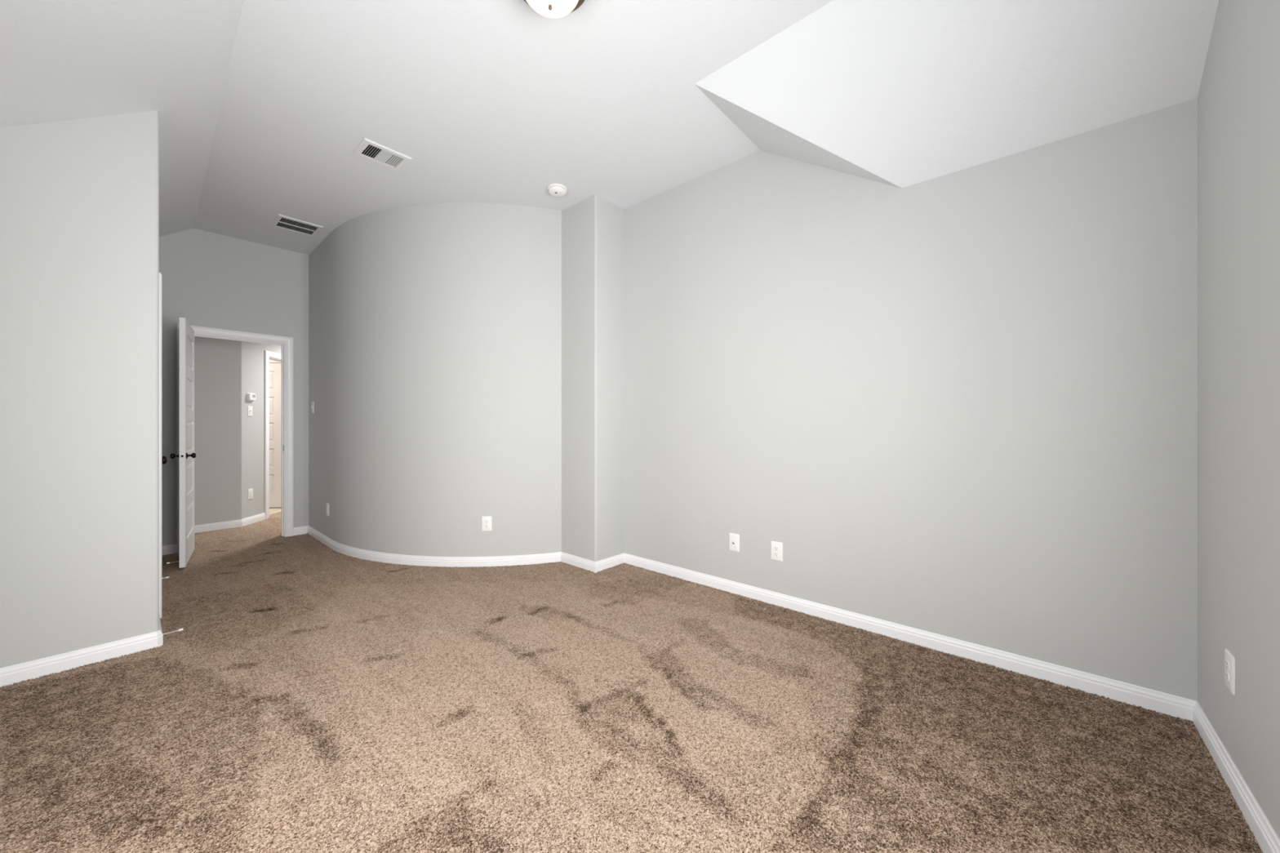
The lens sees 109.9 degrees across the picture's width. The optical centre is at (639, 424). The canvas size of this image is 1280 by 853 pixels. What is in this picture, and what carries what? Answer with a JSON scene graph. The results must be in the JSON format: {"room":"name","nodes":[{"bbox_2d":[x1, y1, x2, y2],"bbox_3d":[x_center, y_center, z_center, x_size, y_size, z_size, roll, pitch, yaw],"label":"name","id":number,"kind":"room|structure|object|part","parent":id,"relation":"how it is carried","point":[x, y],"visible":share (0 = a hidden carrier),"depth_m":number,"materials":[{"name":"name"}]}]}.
{"room":"empty bedroom","nodes":[
{"label":"empty bedroom","id":0,"kind":"room"},
{"bbox_2d":[0,110,159,668],"bbox_3d":[-2.850,-0.445,2.144,0.120,3.250,0.750,0,0,41],"label":"wall","id":1,"kind":"structure","parent":0,"point":[79,198],"depth_m":2.19,"materials":[{"name":"grey paint"}]},
{"bbox_2d":[0,615,163,687],"bbox_3d":[-2.942,1.139,2.314,0.509,0.083,0.644,0,0,41],"label":"baseboard","id":2,"kind":"structure","parent":1,"relation":"attached to","point":[15,673],"depth_m":2.18,"materials":[{"name":"white paint"}]},
{"bbox_2d":[162,628,183,635],"bbox_3d":[-2.549,1.132,2.448,0.017,0.017,0.080,0,0,36],"label":"door stop","id":3,"kind":"object","parent":1,"relation":"attached to","point":[180,629],"visible":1,"depth_m":2.45,"materials":[{"name":"white metal"}]},
{"bbox_2d":[194,336,241,525],"bbox_3d":[-5.264,-0.120,4.384,0.102,2.600,2.078,0,0,36],"label":"wall","id":4,"kind":"structure","parent":0,"point":[217,362],"depth_m":5.03,"materials":[{"name":"grey paint"}]},
{"bbox_2d":[194,512,265,533],"bbox_3d":[-5.105,1.139,4.540,0.255,0.083,2.264,0,0,29],"label":"baseboard","id":5,"kind":"structure","parent":4,"relation":"attached to","point":[240,522],"depth_m":5.10,"materials":[{"name":"white paint"}]},
{"bbox_2d":[159,228,308,546],"bbox_3d":[-3.805,-0.445,4.730,0.120,3.250,3.700,0,0,41],"label":"wall","id":6,"kind":"structure","parent":0,"point":[209,279],"depth_m":4.39,"materials":[{"name":"grey paint"}]},
{"bbox_2d":[161,543,177,555],"bbox_3d":[-4.312,1.139,4.049,0.014,0.083,0.188,0,0,41],"label":"trim","id":7,"kind":"structure","parent":6,"relation":"attached to","point":[171,548],"depth_m":4.08,"materials":[{"name":"white paint"}]},
{"bbox_2d":[166,317,195,568],"bbox_3d":[-3.953,0.147,3.908,0.168,2.030,0.726,0,0,-40],"label":"door","id":8,"kind":"structure","parent":6,"relation":"in","point":[186,455],"depth_m":3.71,"materials":[{"name":"white paint"}]},
{"bbox_3d":[-3.791,0.257,3.660,0.058,0.052,0.052,0,0,-40],"label":"knob","id":9,"kind":"part","parent":8,"relation":"part of","materials":[{"name":"brown metal"}]},
{"bbox_3d":[-3.715,0.257,3.642,0.023,0.054,0.001,0,0,-40],"label":"latch plate","id":10,"kind":"part","parent":8,"relation":"part of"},
{"bbox_3d":[-3.720,0.257,3.720,0.058,0.052,0.052,0,0,-40],"label":"knob","id":11,"kind":"part","parent":8,"relation":"part of","materials":[{"name":"brown metal"}]},
{"bbox_2d":[177,324,293,553],"bbox_3d":[-4.017,0.128,4.488,0.158,2.104,0.861,0,0,41],"label":"trim","id":12,"kind":"structure","parent":6,"relation":"attached to","point":[286,343],"depth_m":4.72,"materials":[{"name":"white paint"}]},
{"bbox_2d":[293,525,308,535],"bbox_3d":[-3.638,1.139,4.819,0.014,0.083,0.137,0,0,41],"label":"baseboard","id":13,"kind":"structure","parent":6,"relation":"attached to","point":[300,530],"depth_m":4.81,"materials":[{"name":"white paint"}]},
{"bbox_2d":[241,341,281,519],"bbox_3d":[-4.812,-0.120,6.053,0.120,2.600,1.750,0,0,-9],"label":"wall","id":14,"kind":"structure","parent":0,"point":[252,353],"depth_m":5.40,"materials":[{"name":"grey paint"}]},
{"bbox_2d":[247,405,252,416],"bbox_3d":[-4.630,-0.158,5.336,0.016,0.122,0.080,0,0,-9],"label":"light switch","id":15,"kind":"object","parent":14,"relation":"attached to","point":[249,407],"visible":1,"depth_m":5.32,"materials":[{"name":"white plastic"}]},
{"bbox_2d":[248,488,253,499],"bbox_3d":[-4.635,0.828,5.343,0.008,0.122,0.080,0,0,-9],"label":"wall outlet","id":16,"kind":"object","parent":14,"relation":"attached to","point":[250,491],"visible":1,"depth_m":5.33,"materials":[{"name":"white plastic"}]},
{"bbox_2d":[246,392,256,400],"bbox_3d":[-4.624,-0.328,5.344,0.032,0.090,0.125,0,0,-9],"label":"thermostat","id":17,"kind":"object","parent":14,"relation":"attached to","point":[250,397],"visible":1,"depth_m":5.31,"materials":[{"name":"white plastic"}]},
{"bbox_2d":[264,350,281,519],"bbox_3d":[-4.802,0.128,5.985,0.158,2.104,0.816,0,0,-9],"label":"trim","id":18,"kind":"structure","parent":14,"relation":"attached to","point":[268,355],"depth_m":5.62,"materials":[{"name":"white paint"}]},
{"bbox_2d":[269,507,281,515],"bbox_3d":[-5.678,1.177,5.718,2.082,0.004,3.280,0,0,41],"label":"floor","id":19,"kind":"structure","parent":0,"point":[272,510],"depth_m":6.12,"materials":[{"name":"beige tile"}]},
{"bbox_2d":[308,202,561,556],"bbox_3d":[-2.207,-0.445,4.175,3.091,3.250,0.622,0,0,20],"label":"wall","id":20,"kind":"structure","parent":0,"point":[435,329],"depth_m":3.78,"materials":[{"name":"grey paint"}]},
{"bbox_2d":[311,401,314,413],"bbox_3d":[-3.467,-0.180,4.745,0.080,0.122,0.016,0,0,41],"label":"light switch","id":21,"kind":"object","parent":20,"relation":"attached to","point":[313,402],"visible":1,"depth_m":4.73,"materials":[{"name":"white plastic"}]},
{"bbox_2d":[326,502,328,515],"bbox_3d":[-3.039,0.826,4.362,0.080,0.122,0.008,0,0,41],"label":"wall outlet","id":22,"kind":"object","parent":20,"relation":"attached to","point":[327,504],"visible":1,"depth_m":4.35,"materials":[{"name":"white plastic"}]},
{"bbox_2d":[307,525,561,567],"bbox_3d":[-2.223,1.139,4.118,3.094,0.083,0.533,0,0,19],"label":"baseboard","id":23,"kind":"structure","parent":20,"relation":"attached to","point":[426,561],"depth_m":3.77,"materials":[{"name":"white paint"}]},
{"bbox_2d":[481,516,491,531],"bbox_3d":[-1.271,0.824,3.723,0.080,0.122,0.009,0,0,-5],"label":"wall outlet","id":24,"kind":"object","parent":20,"relation":"attached to","point":[486,521],"visible":1,"depth_m":3.72,"materials":[{"name":"white plastic"}]},
{"bbox_2d":[561,194,624,561],"bbox_3d":[-0.466,-0.445,3.902,0.588,3.250,0.332,0,0,41],"label":"wall column","id":25,"kind":"structure","parent":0,"point":[593,228],"depth_m":3.71,"materials":[{"name":"grey paint"}]},
{"bbox_2d":[560,551,624,573],"bbox_3d":[-0.405,1.139,3.840,0.442,0.083,0.346,0,0,41],"label":"baseboard","id":26,"kind":"structure","parent":25,"relation":"attached to","point":[594,566],"depth_m":3.69,"materials":[{"name":"white paint"}]},
{"bbox_2d":[0,0,1218,254],"bbox_3d":[-1.254,-1.512,2.620,6.599,0.816,3.610,0,0,41],"label":"ceiling","id":27,"kind":"structure","parent":0,"point":[264,107],"depth_m":2.21,"materials":[{"name":"white paint"}]},
{"bbox_2d":[270,213,323,236],"bbox_3d":[-3.177,-1.835,4.158,0.334,0.009,0.332,0,0,41],"label":"ceiling vent","id":28,"kind":"object","parent":27,"relation":"in","point":[281,221],"visible":1,"depth_m":4.15,"materials":[{"name":"white metal"}]},
{"bbox_2d":[352,137,412,171],"bbox_3d":[-1.760,-1.833,3.068,0.236,0.014,0.292,0,0,41],"label":"ceiling vent","id":29,"kind":"object","parent":27,"relation":"in","point":[368,149],"visible":1,"depth_m":3.06,"materials":[{"name":"white metal"}]},
{"bbox_2d":[524,0,584,18],"bbox_3d":[-0.365,-1.762,1.822,0.320,0.157,0.320,0,0,41],"label":"ceiling light","id":30,"kind":"object","parent":27,"relation":"attached to","point":[554,9],"visible":1,"depth_m":1.85,"materials":[{"name":"white glass"}]},
{"bbox_2d":[546,183,567,197],"bbox_3d":[-0.644,-1.816,3.498,0.154,0.048,0.154,0,0,41],"label":"smoke detector","id":31,"kind":"object","parent":27,"relation":"attached to","point":[558,190],"visible":1,"depth_m":3.46,"materials":[{"name":"white plastic"}]},
{"bbox_2d":[0,511,1262,852],"bbox_3d":[-2.226,1.180,3.976,9.828,0.001,4.368,0,0,41],"label":"floor","id":32,"kind":"structure","parent":0,"point":[309,697],"depth_m":1.70,"materials":[{"name":"brown carpet"}]},
{"bbox_2d":[0,533,1262,852],"bbox_3d":[-0.897,1.176,2.669,6.447,0.010,2.654,0,0,17],"label":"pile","id":33,"kind":"object","parent":32,"relation":"on","point":[1217,772],"visible":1,"depth_m":2.08,"materials":[{"name":"brown carpet"}]},
{"bbox_2d":[624,97,1197,701],"bbox_3d":[1.009,-0.445,2.910,3.538,3.250,0.120,0,0,41],"label":"wall","id":34,"kind":"structure","parent":0,"point":[962,404],"depth_m":2.35,"materials":[{"name":"grey paint"}]},
{"bbox_2d":[728,533,739,551],"bbox_3d":[0.654,0.824,3.131,0.080,0.122,0.015,0,0,41],"label":"cable plate","id":35,"kind":"object","parent":34,"relation":"attached to","point":[734,539],"visible":1,"depth_m":3.13,"materials":[{"name":"white plastic"}]},
{"bbox_2d":[770,541,782,561],"bbox_3d":[0.891,0.827,2.928,0.080,0.122,0.008,0,0,41],"label":"wall outlet","id":36,"kind":"object","parent":34,"relation":"attached to","point":[776,548],"visible":1,"depth_m":2.92,"materials":[{"name":"white plastic"}]},
{"bbox_2d":[624,553,1195,720],"bbox_3d":[1.032,1.139,2.801,3.118,0.083,0.014,0,0,41],"label":"baseboard","id":37,"kind":"structure","parent":34,"relation":"attached to","point":[1172,705],"depth_m":2.28,"materials":[{"name":"white paint"}]},
{"bbox_2d":[1197,0,1279,839],"bbox_3d":[1.123,-0.445,0.448,0.120,3.250,3.434,0,0,41],"label":"wall","id":38,"kind":"structure","parent":0,"point":[1238,97],"depth_m":1.39,"materials":[{"name":"grey paint"}]},
{"bbox_2d":[1224,648,1235,695],"bbox_3d":[1.944,0.814,1.481,0.008,0.122,0.080,0,0,41],"label":"wall outlet","id":39,"kind":"object","parent":38,"relation":"attached to","point":[1229,660],"visible":1,"depth_m":1.47,"materials":[{"name":"white plastic"}]},
{"bbox_2d":[1225,671,1229,682],"bbox_3d":[1.942,0.834,1.483,0.004,0.028,0.034,0,0,41],"label":"receptacle","id":40,"kind":"object","parent":39,"relation":"attached to","point":[1227,673],"depth_m":1.48,"materials":[{"name":"grey plastic"}]},
{"bbox_2d":[1225,659,1229,670],"bbox_3d":[1.942,0.794,1.483,0.004,0.028,0.034,0,0,41],"label":"receptacle","id":41,"kind":"object","parent":39,"relation":"attached to","point":[1227,661],"depth_m":1.48,"materials":[{"name":"grey plastic"}]},
{"bbox_2d":[1192,701,1279,852],"bbox_3d":[1.113,1.139,0.537,0.014,0.083,3.314,0,0,41],"label":"baseboard","id":42,"kind":"structure","parent":38,"relation":"attached to","point":[1268,842],"depth_m":1.39,"materials":[{"name":"white paint"}]},
{"bbox_3d":[-3.553,-0.445,3.179,2.302,3.250,0.120,0,0,41],"label":"wall","id":43,"kind":"structure","parent":0,"visible":0},
{"bbox_2d":[159,272,161,618],"bbox_3d":[-3.301,0.128,2.977,0.898,2.104,0.150,0,0,41],"label":"trim","id":44,"kind":"structure","parent":43,"relation":"attached to","point":[160,273],"depth_m":2.73,"materials":[{"name":"white paint"}]},
{"bbox_2d":[161,456,168,578],"bbox_3d":[-3.249,0.149,3.031,0.748,2.030,0.120,0,0,41],"label":"door","id":45,"kind":"structure","parent":43,"relation":"in","point":[164,460],"depth_m":3.25,"materials":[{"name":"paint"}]},
{"bbox_3d":[-3.475,0.259,3.247,0.069,0.069,0.077,0,0,41],"label":"knob","id":46,"kind":"part","parent":45,"relation":"part of","materials":[{"name":"brown metal"}]},
{"bbox_3d":[-5.341,-0.120,6.352,1.212,2.600,1.435,0,0,41],"label":"wall","id":47,"kind":"structure","parent":0,"visible":0},
{"bbox_2d":[269,363,281,507],"bbox_3d":[-5.376,0.151,6.254,0.700,2.030,0.093,0,0,-9],"label":"door","id":48,"kind":"structure","parent":47,"relation":"in","point":[275,369],"depth_m":6.31,"materials":[{"name":"white paint"}]},
{"bbox_2d":[269,360,281,363],"bbox_3d":[-5.381,0.120,6.285,0.880,2.120,0.040,0,0,-9],"label":"trim","id":49,"kind":"structure","parent":47,"relation":"attached to","point":[270,361],"depth_m":6.31,"materials":[{"name":"white paint"}]}
]}

